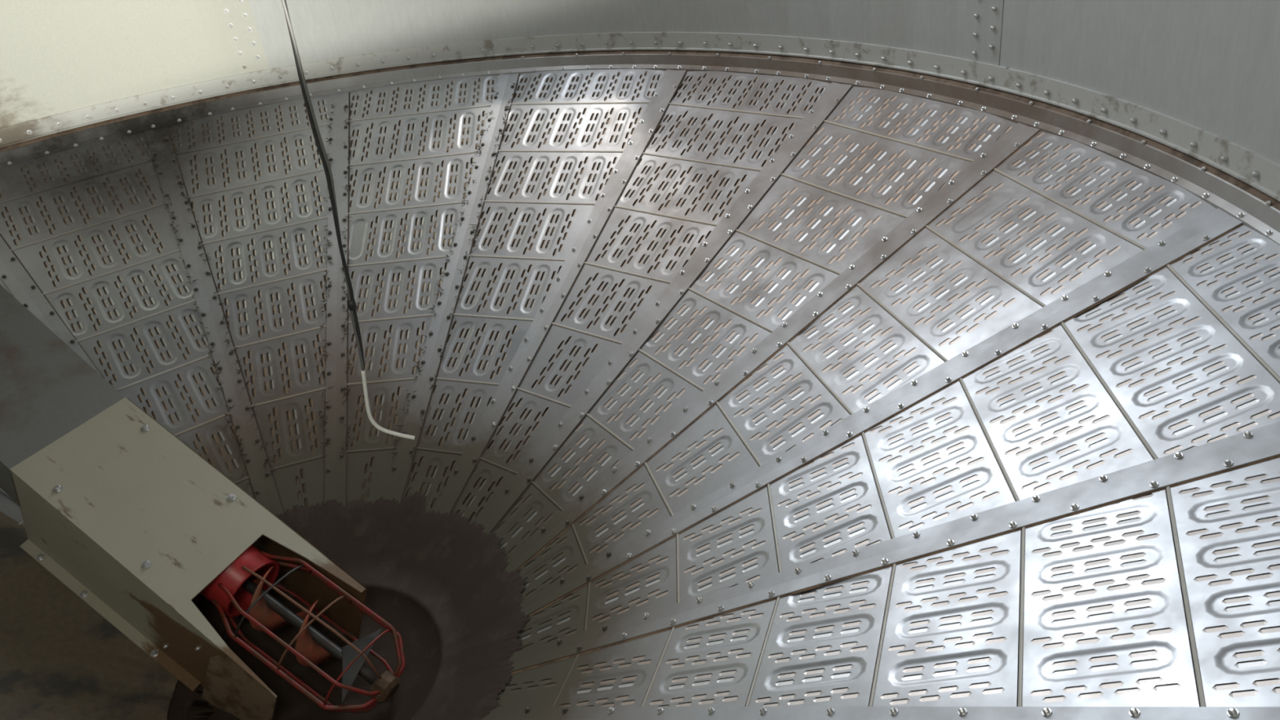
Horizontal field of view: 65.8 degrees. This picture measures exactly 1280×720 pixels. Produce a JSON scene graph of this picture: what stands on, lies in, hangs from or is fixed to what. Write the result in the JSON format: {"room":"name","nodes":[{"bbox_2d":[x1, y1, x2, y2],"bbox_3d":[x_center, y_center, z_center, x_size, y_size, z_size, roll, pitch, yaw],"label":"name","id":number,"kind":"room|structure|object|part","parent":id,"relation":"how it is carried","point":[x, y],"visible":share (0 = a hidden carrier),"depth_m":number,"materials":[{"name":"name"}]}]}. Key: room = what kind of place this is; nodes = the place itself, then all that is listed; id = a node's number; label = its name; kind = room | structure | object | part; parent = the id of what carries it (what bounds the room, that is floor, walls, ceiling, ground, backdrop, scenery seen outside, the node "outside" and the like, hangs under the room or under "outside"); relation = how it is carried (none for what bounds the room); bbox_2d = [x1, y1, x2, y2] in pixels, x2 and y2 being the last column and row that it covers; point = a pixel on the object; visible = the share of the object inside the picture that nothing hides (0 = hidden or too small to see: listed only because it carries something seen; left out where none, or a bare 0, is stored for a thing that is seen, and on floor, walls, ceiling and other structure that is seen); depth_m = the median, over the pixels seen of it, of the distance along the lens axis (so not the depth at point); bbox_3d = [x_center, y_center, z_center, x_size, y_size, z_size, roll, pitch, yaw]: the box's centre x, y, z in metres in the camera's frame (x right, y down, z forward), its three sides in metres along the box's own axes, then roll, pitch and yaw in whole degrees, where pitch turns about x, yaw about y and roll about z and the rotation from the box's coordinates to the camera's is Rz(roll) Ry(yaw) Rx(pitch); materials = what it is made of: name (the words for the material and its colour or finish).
{"room":"grain silo interior","nodes":[
{"label":"grain silo interior","id":0,"kind":"room"},
{"bbox_2d":[0,68,1279,719],"bbox_3d":[-0.942,0.508,2.510,4.998,1.053,4.996,-23,34,-23],"label":"floor","id":1,"kind":"structure","parent":0,"point":[721,395],"depth_m":2.87,"materials":[{"name":"metal"}]},
{"bbox_3d":[-2.473,-0.159,3.442,0.270,0.014,0.616,36,48,17],"label":"panel","id":2,"kind":"part","parent":1,"relation":"part of","materials":[{"name":"silver metal"}]},
{"bbox_3d":[-2.015,0.485,2.938,0.270,0.014,0.381,25,38,5],"label":"panel","id":3,"kind":"part","parent":1,"relation":"part of","materials":[{"name":"silver metal"}]},
{"bbox_3d":[-2.332,-0.771,4.001,0.770,0.014,0.206,-25,60,-26],"label":"panel","id":4,"kind":"part","parent":1,"relation":"part of","materials":[{"name":"silver metal"}]},
{"bbox_3d":[-2.197,-0.606,3.892,0.709,0.014,0.270,-25,60,-26],"label":"panel","id":5,"kind":"part","parent":1,"relation":"part of","materials":[{"name":"silver metal"}]},
{"bbox_3d":[-2.044,-0.418,3.768,0.629,0.014,0.270,-25,60,-26],"label":"panel","id":6,"kind":"part","parent":1,"relation":"part of","materials":[{"name":"silver metal"}]},
{"bbox_3d":[-1.891,-0.231,3.645,0.549,0.014,0.270,-25,60,-26],"label":"panel","id":7,"kind":"part","parent":1,"relation":"part of","materials":[{"name":"silver metal"}]},
{"bbox_3d":[-1.738,-0.043,3.522,0.469,0.014,0.270,-25,60,-26],"label":"panel","id":8,"kind":"part","parent":1,"relation":"part of","materials":[{"name":"silver metal"}]},
{"bbox_3d":[-1.585,0.144,3.398,0.389,0.014,0.270,-25,60,-26],"label":"panel","id":9,"kind":"part","parent":1,"relation":"part of","materials":[{"name":"silver metal"}]},
{"bbox_2d":[0,284,366,719],"bbox_3d":[-1.895,0.073,2.913,2.354,1.690,0.396,13,37,30],"label":"housing","id":10,"kind":"object","parent":1,"relation":"on","point":[132,520],"visible":0.98,"depth_m":2.77,"materials":[{"name":"beige paint"}]},
{"bbox_3d":[-1.433,0.642,2.731,0.820,0.362,0.005,34,45,13],"label":"panel","id":11,"kind":"part","parent":10,"relation":"part of","materials":[{"name":"beige metal"}]},
{"bbox_3d":[-1.191,0.497,2.969,0.950,0.361,0.005,34,45,13],"label":"panel","id":12,"kind":"part","parent":10,"relation":"part of","materials":[{"name":"beige metal"}]},
{"bbox_2d":[199,544,405,712],"bbox_3d":[-1.077,0.623,2.745,0.929,0.522,0.287,11,36,29],"label":"unloading auger","id":13,"kind":"object","parent":10,"relation":"in","point":[243,587],"visible":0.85,"depth_m":2.68,"materials":[{"name":"red paint"}]},
{"bbox_3d":[-0.760,0.805,2.647,0.117,0.028,0.222,34,45,13],"label":"gusset plate","id":14,"kind":"part","parent":13,"relation":"part of","materials":[{"name":"grey metal"}]},
{"bbox_3d":[-1.433,0.331,3.275,0.309,0.014,0.270,-25,60,-26],"label":"panel","id":15,"kind":"part","parent":1,"relation":"part of","materials":[{"name":"silver metal"}]},
{"bbox_3d":[-1.280,0.519,3.151,0.229,0.014,0.270,-25,60,-26],"label":"panel","id":16,"kind":"part","parent":1,"relation":"part of","materials":[{"name":"silver metal"}]},
{"bbox_3d":[-1.663,-1.006,4.235,0.756,0.014,0.206,-14,56,-11],"label":"panel","id":17,"kind":"part","parent":1,"relation":"part of","materials":[{"name":"silver metal"}]},
{"bbox_3d":[-1.590,-0.819,4.105,0.696,0.014,0.270,-14,56,-11],"label":"panel","id":18,"kind":"part","parent":1,"relation":"part of","materials":[{"name":"silver metal"}]},
{"bbox_3d":[-1.507,-0.607,3.957,0.617,0.014,0.270,-14,56,-11],"label":"panel","id":19,"kind":"part","parent":1,"relation":"part of","materials":[{"name":"silver metal"}]},
{"bbox_3d":[-1.424,-0.395,3.809,0.539,0.014,0.270,-14,56,-11],"label":"panel","id":20,"kind":"part","parent":1,"relation":"part of","materials":[{"name":"silver metal"}]},
{"bbox_3d":[-1.341,-0.183,3.661,0.460,0.014,0.270,-14,56,-11],"label":"panel","id":21,"kind":"part","parent":1,"relation":"part of","materials":[{"name":"silver metal"}]},
{"bbox_3d":[-1.258,0.029,3.513,0.382,0.014,0.270,-14,56,-11],"label":"panel","id":22,"kind":"part","parent":1,"relation":"part of","materials":[{"name":"silver metal"}]},
{"bbox_3d":[-1.176,0.241,3.365,0.304,0.014,0.270,-14,56,-11],"label":"panel","id":23,"kind":"part","parent":1,"relation":"part of","materials":[{"name":"silver metal"}]},
{"bbox_3d":[-1.093,0.453,3.217,0.225,0.014,0.270,-14,56,-11],"label":"panel","id":24,"kind":"part","parent":1,"relation":"part of","materials":[{"name":"silver metal"}]},
{"bbox_3d":[-0.891,0.419,3.228,0.222,0.014,0.270,-5,56,5],"label":"panel","id":25,"kind":"part","parent":1,"relation":"part of","materials":[{"name":"silver metal"}]},
{"bbox_3d":[-0.898,0.194,3.379,0.300,0.014,0.270,-5,56,5],"label":"panel","id":26,"kind":"part","parent":1,"relation":"part of","materials":[{"name":"silver metal"}]},
{"bbox_3d":[-0.905,-0.031,3.531,0.377,0.014,0.270,-5,56,5],"label":"panel","id":27,"kind":"part","parent":1,"relation":"part of","materials":[{"name":"silver metal"}]},
{"bbox_3d":[-0.912,-0.256,3.683,0.454,0.014,0.270,-5,56,5],"label":"panel","id":28,"kind":"part","parent":1,"relation":"part of","materials":[{"name":"silver metal"}]},
{"bbox_3d":[-0.919,-0.481,3.835,0.532,0.014,0.270,-5,56,5],"label":"panel","id":29,"kind":"part","parent":1,"relation":"part of","materials":[{"name":"silver metal"}]},
{"bbox_3d":[-0.926,-0.706,3.987,0.609,0.014,0.270,-5,56,5],"label":"panel","id":30,"kind":"part","parent":1,"relation":"part of","materials":[{"name":"silver metal"}]},
{"bbox_3d":[-0.933,-0.931,4.139,0.687,0.014,0.270,-5,56,5],"label":"panel","id":31,"kind":"part","parent":1,"relation":"part of","materials":[{"name":"silver metal"}]},
{"bbox_3d":[-0.939,-1.129,4.273,0.746,0.014,0.206,-5,56,5],"label":"panel","id":32,"kind":"part","parent":1,"relation":"part of","materials":[{"name":"silver metal"}]},
{"bbox_3d":[-0.692,0.418,3.184,0.222,0.014,0.270,5,58,20],"label":"panel","id":33,"kind":"part","parent":1,"relation":"part of","materials":[{"name":"silver metal"}]},
{"bbox_3d":[-0.624,0.192,3.319,0.299,0.014,0.270,5,58,20],"label":"panel","id":34,"kind":"part","parent":1,"relation":"part of","materials":[{"name":"silver metal"}]},
{"bbox_3d":[-0.515,0.449,3.092,0.216,0.014,0.270,16,63,34],"label":"panel","id":35,"kind":"part","parent":1,"relation":"part of","materials":[{"name":"silver metal"}]},
{"bbox_3d":[-0.556,-0.033,3.455,0.377,0.014,0.270,5,58,20],"label":"panel","id":36,"kind":"part","parent":1,"relation":"part of","materials":[{"name":"silver metal"}]},
{"bbox_3d":[-0.488,-0.258,3.591,0.454,0.014,0.270,5,58,20],"label":"panel","id":37,"kind":"part","parent":1,"relation":"part of","materials":[{"name":"silver metal"}]},
{"bbox_3d":[-0.382,0.236,3.194,0.291,0.014,0.270,16,63,34],"label":"panel","id":38,"kind":"part","parent":1,"relation":"part of","materials":[{"name":"silver metal"}]},
{"bbox_3d":[-0.374,0.511,2.958,0.270,0.014,0.231,-45,42,-11],"label":"panel","id":39,"kind":"part","parent":1,"relation":"part of","materials":[{"name":"silver metal"}]},
{"bbox_3d":[-0.421,-0.483,3.726,0.532,0.014,0.270,5,58,20],"label":"panel","id":40,"kind":"part","parent":1,"relation":"part of","materials":[{"name":"silver metal"}]},
{"bbox_3d":[-0.288,0.811,2.448,0.270,0.014,0.214,-20,23,31],"label":"panel","id":41,"kind":"part","parent":1,"relation":"part of","materials":[{"name":"silver metal"}]},
{"bbox_3d":[-0.254,0.705,2.614,0.270,0.014,0.222,-27,27,17],"label":"panel","id":42,"kind":"part","parent":1,"relation":"part of","materials":[{"name":"silver metal"}]},
{"bbox_3d":[-0.282,0.601,2.791,0.270,0.014,0.229,-35,33,2],"label":"panel","id":43,"kind":"part","parent":1,"relation":"part of","materials":[{"name":"silver metal"}]},
{"bbox_3d":[-0.353,-0.709,3.861,0.609,0.014,0.270,5,58,20],"label":"panel","id":44,"kind":"part","parent":1,"relation":"part of","materials":[{"name":"silver metal"}]},
{"bbox_3d":[-0.248,0.022,3.295,0.366,0.014,0.270,16,63,34],"label":"panel","id":45,"kind":"part","parent":1,"relation":"part of","materials":[{"name":"silver metal"}]},
{"bbox_3d":[-0.285,-0.934,3.997,0.686,0.014,0.270,5,58,20],"label":"panel","id":46,"kind":"part","parent":1,"relation":"part of","materials":[{"name":"silver metal"}]},
{"bbox_3d":[-0.187,0.321,3.009,0.270,0.014,0.311,-45,42,-11],"label":"panel","id":47,"kind":"part","parent":1,"relation":"part of","materials":[{"name":"silver metal"}]},
{"bbox_3d":[-0.226,-1.133,4.117,0.746,0.014,0.206,5,58,20],"label":"panel","id":48,"kind":"part","parent":1,"relation":"part of","materials":[{"name":"silver metal"}]},
{"bbox_3d":[-0.114,-0.191,3.396,0.441,0.014,0.270,16,63,34],"label":"panel","id":49,"kind":"part","parent":1,"relation":"part of","materials":[{"name":"silver metal"}]},
{"bbox_3d":[-0.069,0.734,2.308,0.270,0.014,0.288,-20,23,31],"label":"panel","id":50,"kind":"part","parent":1,"relation":"part of","materials":[{"name":"silver metal"}]},
{"bbox_3d":[-0.060,0.444,2.779,0.270,0.014,0.308,-35,33,3],"label":"panel","id":51,"kind":"part","parent":1,"relation":"part of","materials":[{"name":"silver metal"}]},
{"bbox_3d":[-0.022,0.587,2.536,0.270,0.014,0.300,-27,27,17],"label":"panel","id":52,"kind":"part","parent":1,"relation":"part of","materials":[{"name":"silver metal"}]},
{"bbox_3d":[0.000,0.131,3.060,0.270,0.014,0.391,-45,42,-11],"label":"panel","id":53,"kind":"part","parent":1,"relation":"part of","materials":[{"name":"silver metal"}]},
{"bbox_3d":[0.020,-0.405,3.498,0.516,0.014,0.270,16,63,34],"label":"panel","id":54,"kind":"part","parent":1,"relation":"part of","materials":[{"name":"silver metal"}]},
{"bbox_3d":[0.153,-0.618,3.599,0.592,0.014,0.270,16,63,34],"label":"panel","id":55,"kind":"part","parent":1,"relation":"part of","materials":[{"name":"silver metal"}]},
{"bbox_3d":[0.161,0.287,2.767,0.270,0.014,0.388,-35,33,3],"label":"panel","id":56,"kind":"part","parent":1,"relation":"part of","materials":[{"name":"silver metal"}]},
{"bbox_3d":[0.187,-0.059,3.111,0.270,0.014,0.472,-45,42,-11],"label":"panel","id":57,"kind":"part","parent":1,"relation":"part of","materials":[{"name":"silver metal"}]},
{"bbox_3d":[0.150,0.656,2.167,0.270,0.014,0.362,-20,23,31],"label":"panel","id":58,"kind":"part","parent":1,"relation":"part of","materials":[{"name":"silver metal"}]},
{"bbox_3d":[0.287,-0.831,3.700,0.667,0.014,0.270,16,63,34],"label":"panel","id":59,"kind":"part","parent":1,"relation":"part of","materials":[{"name":"silver metal"}]},
{"bbox_3d":[0.210,0.470,2.458,0.270,0.014,0.377,-27,27,17],"label":"panel","id":60,"kind":"part","parent":1,"relation":"part of","materials":[{"name":"silver metal"}]},
{"bbox_3d":[0.405,-1.020,3.789,0.724,0.014,0.206,16,63,34],"label":"panel","id":61,"kind":"part","parent":1,"relation":"part of","materials":[{"name":"silver metal"}]},
{"bbox_3d":[0.374,-0.250,3.162,0.270,0.014,0.552,-45,42,-11],"label":"panel","id":62,"kind":"part","parent":1,"relation":"part of","materials":[{"name":"silver metal"}]},
{"bbox_3d":[0.383,0.131,2.755,0.270,0.014,0.468,-35,33,3],"label":"panel","id":63,"kind":"part","parent":1,"relation":"part of","materials":[{"name":"silver metal"}]},
{"bbox_3d":[0.369,0.578,2.027,0.270,0.014,0.437,-20,23,31],"label":"panel","id":64,"kind":"part","parent":1,"relation":"part of","materials":[{"name":"silver metal"}]},
{"bbox_3d":[0.561,-0.440,3.212,0.270,0.014,0.633,-45,42,-11],"label":"panel","id":65,"kind":"part","parent":1,"relation":"part of","materials":[{"name":"silver metal"}]},
{"bbox_3d":[0.442,0.352,2.380,0.270,0.014,0.455,-27,27,17],"label":"panel","id":66,"kind":"part","parent":1,"relation":"part of","materials":[{"name":"silver metal"}]},
{"bbox_3d":[0.604,-0.026,2.743,0.270,0.014,0.548,-35,33,3],"label":"panel","id":67,"kind":"part","parent":1,"relation":"part of","materials":[{"name":"silver metal"}]},
{"bbox_3d":[0.748,-0.630,3.263,0.270,0.014,0.713,-45,42,-11],"label":"panel","id":68,"kind":"part","parent":1,"relation":"part of","materials":[{"name":"silver metal"}]},
{"bbox_3d":[0.913,-0.798,3.308,0.206,0.014,0.774,-46,42,-11],"label":"panel","id":69,"kind":"part","parent":1,"relation":"part of","materials":[{"name":"silver metal"}]},
{"bbox_3d":[0.674,0.235,2.302,0.270,0.014,0.532,-27,27,17],"label":"panel","id":70,"kind":"part","parent":1,"relation":"part of","materials":[{"name":"silver metal"}]},
{"bbox_3d":[0.588,0.501,1.887,0.270,0.014,0.511,-20,23,31],"label":"panel","id":71,"kind":"part","parent":1,"relation":"part of","materials":[{"name":"silver metal"}]},
{"bbox_3d":[0.825,-0.182,2.732,0.270,0.014,0.628,-35,33,3],"label":"panel","id":72,"kind":"part","parent":1,"relation":"part of","materials":[{"name":"silver metal"}]},
{"bbox_3d":[1.047,-0.339,2.720,0.270,0.014,0.707,-35,33,2],"label":"panel","id":73,"kind":"part","parent":1,"relation":"part of","materials":[{"name":"silver metal"}]},
{"bbox_3d":[0.906,0.117,2.224,0.270,0.014,0.610,-27,27,17],"label":"panel","id":74,"kind":"part","parent":1,"relation":"part of","materials":[{"name":"silver metal"}]},
{"bbox_3d":[1.242,-0.477,2.709,0.206,0.014,0.768,-35,33,2],"label":"panel","id":75,"kind":"part","parent":1,"relation":"part of","materials":[{"name":"silver metal"}]},
{"bbox_3d":[0.807,0.423,1.746,0.270,0.014,0.586,-20,23,31],"label":"panel","id":76,"kind":"part","parent":1,"relation":"part of","materials":[{"name":"silver metal"}]},
{"bbox_3d":[1.138,0.000,2.145,0.270,0.014,0.687,-27,27,17],"label":"panel","id":77,"kind":"part","parent":1,"relation":"part of","materials":[{"name":"silver metal"}]},
{"bbox_3d":[1.026,0.346,1.606,0.270,0.014,0.660,-20,23,31],"label":"panel","id":78,"kind":"part","parent":1,"relation":"part of","materials":[{"name":"silver metal"}]},
{"bbox_3d":[1.342,-0.104,2.076,0.206,0.014,0.747,-27,27,17],"label":"panel","id":79,"kind":"part","parent":1,"relation":"part of","materials":[{"name":"silver metal"}]},
{"bbox_2d":[0,0,1279,164],"bbox_3d":[-1.107,-0.677,1.788,5.038,1.610,5.036,-23,34,-23],"label":"wall","id":80,"kind":"structure","parent":0,"point":[1212,66],"depth_m":3.87,"materials":[{"name":"metal"}]},
{"bbox_2d":[0,49,1279,245],"bbox_3d":[-1.007,0.042,2.226,5.015,0.080,5.015,-23,34,-23],"label":"rim","id":81,"kind":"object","parent":80,"relation":"attached to","point":[1257,211],"depth_m":3.78,"materials":[{"name":"metal"}]},
{"bbox_2d":[0,31,1279,201],"bbox_3d":[-1.016,-0.020,2.188,5.035,0.068,5.035,-23,34,-23],"label":"rim flange","id":82,"kind":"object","parent":80,"relation":"attached to","point":[1263,174],"depth_m":3.82,"materials":[{"name":"metal"}]},
{"bbox_3d":[-1.281,-1.931,1.021,5.025,1.350,5.025,-23,34,-23],"label":"ceiling","id":83,"kind":"structure","parent":0,"visible":0},
{"bbox_2d":[281,0,414,439],"bbox_3d":[-0.408,-0.457,1.007,0.060,1.341,0.010,-8,31,-1],"label":"cable","id":84,"kind":"object","parent":83,"relation":"hanging from","point":[351,302],"visible":1,"depth_m":1.17,"materials":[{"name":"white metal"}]}
]}

